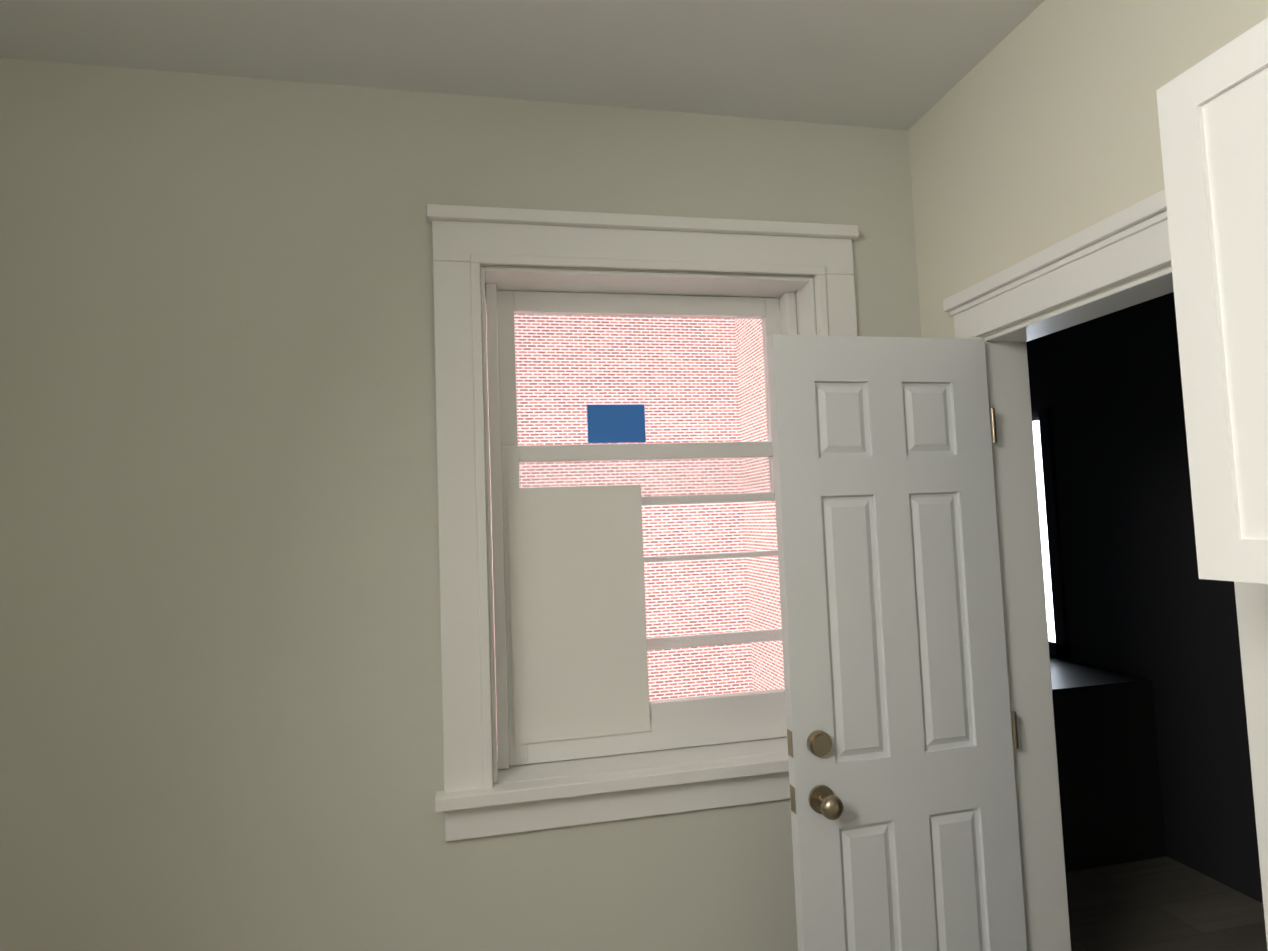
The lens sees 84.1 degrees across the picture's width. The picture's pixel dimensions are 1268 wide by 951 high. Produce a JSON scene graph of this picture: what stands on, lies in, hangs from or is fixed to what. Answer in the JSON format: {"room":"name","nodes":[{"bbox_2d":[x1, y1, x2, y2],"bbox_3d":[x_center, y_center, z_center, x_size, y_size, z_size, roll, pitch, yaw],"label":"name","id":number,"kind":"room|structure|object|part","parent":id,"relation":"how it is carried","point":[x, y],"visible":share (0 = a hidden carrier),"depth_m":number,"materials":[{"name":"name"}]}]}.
{"room":"kitchen","nodes":[
{"label":"kitchen","id":0,"kind":"room"},
{"bbox_2d":[0,58,920,950],"bbox_3d":[-0.591,0.355,1.971,3.000,2.780,0.320,-1,-4,-11],"label":"wall","id":1,"kind":"structure","parent":0,"point":[220,682],"depth_m":1.76,"materials":[{"name":"white paint"}]},
{"bbox_2d":[426,204,858,840],"bbox_3d":[0.057,0.101,2.103,1.259,1.645,0.410,-1,-4,-11],"label":"window","id":2,"kind":"structure","parent":1,"relation":"in","point":[480,794],"depth_m":1.98,"materials":[{"name":"white paint"}]},
{"bbox_2d":[508,404,649,744],"bbox_3d":[-0.150,0.265,2.036,0.415,0.955,0.045,-1,-4,-11],"label":"sheet","id":3,"kind":"object","parent":2,"relation":"attached to","point":[578,632],"visible":0.89,"depth_m":2.00,"materials":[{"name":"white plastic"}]},
{"bbox_3d":[0.052,0.121,2.129,0.947,1.358,0.145,-1,-4,-11],"label":"double-hung window sash","id":4,"kind":"part","parent":2,"relation":"part of","materials":[{"name":"white wood"}]},
{"bbox_2d":[0,0,1044,129],"bbox_3d":[-0.133,-1.238,-0.168,3.130,0.100,4.900,-1,-4,-11],"label":"ceiling","id":5,"kind":"structure","parent":0,"point":[898,64],"depth_m":1.74,"materials":[{"name":"white paint"}]},
{"bbox_2d":[908,0,1267,338],"bbox_3d":[1.392,0.160,0.042,0.130,2.780,4.900,-1,-4,-11],"label":"wall","id":6,"kind":"structure","parent":0,"point":[1036,130],"depth_m":1.65,"materials":[{"name":"beige paint"}]},
{"bbox_2d":[767,334,1026,950],"bbox_3d":[0.671,0.661,1.741,0.614,2.030,0.186,-1,-4,-13],"label":"door leaf","id":7,"kind":"structure","parent":6,"relation":"in","point":[903,800],"depth_m":1.74,"materials":[{"name":"white paint"}]},
{"bbox_2d":[943,189,1267,950],"bbox_3d":[1.078,0.563,1.538,0.172,2.185,0.813,-1,-4,-11],"label":"door frame","id":8,"kind":"structure","parent":6,"relation":"attached to","point":[1129,243],"depth_m":1.81,"materials":[{"name":"white paint"}]},
{"bbox_2d":[1156,18,1267,583],"bbox_3d":[0.951,-0.225,0.911,0.350,0.721,0.278,-1,-4,-11],"label":"upper cabinet","id":9,"kind":"object","parent":6,"relation":"attached to","point":[1213,115],"visible":1,"depth_m":0.96,"materials":[{"name":"white paint"}]},
{"bbox_2d":[1026,292,1262,902],"bbox_3d":[1.707,0.262,2.705,1.640,2.880,4.400,-1,-4,-11],"label":"wall","id":10,"kind":"structure","parent":0,"point":[1143,600],"depth_m":3.17,"materials":[{"name":"grey paint"}]},
{"bbox_2d":[1032,409,1069,656],"bbox_3d":[2.153,0.319,4.058,0.028,1.300,0.760,-1,-4,-11],"label":"window","id":11,"kind":"structure","parent":10,"relation":"in","point":[1052,555],"depth_m":3.72,"materials":[{"name":"white"}]},
{"bbox_2d":[1066,856,1266,950],"bbox_3d":[1.016,1.683,1.087,5.730,0.100,7.300,-1,-4,-11],"label":"floor","id":12,"kind":"structure","parent":0,"point":[1165,903],"depth_m":2.73,"materials":[{"name":"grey wood"}]},
{"bbox_2d":[1050,656,1165,871],"bbox_3d":[1.967,1.373,3.804,0.548,0.780,1.400,-1,-4,-11],"label":"base cabinet","id":13,"kind":"object","parent":12,"relation":"on","point":[1108,772],"visible":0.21,"depth_m":3.12,"materials":[{"name":"grey plastic"}]},
{"label":"outside","id":14,"kind":"structure","parent":0,"visible":0},
{"bbox_2d":[486,314,784,745],"bbox_3d":[-2.003,-0.659,2.689,5.570,8.000,1.499,-1,-4,-11],"label":"brick wall","id":15,"kind":"structure","parent":14,"point":[653,510],"depth_m":3.83,"materials":[{"name":"pink brick"}]}
]}

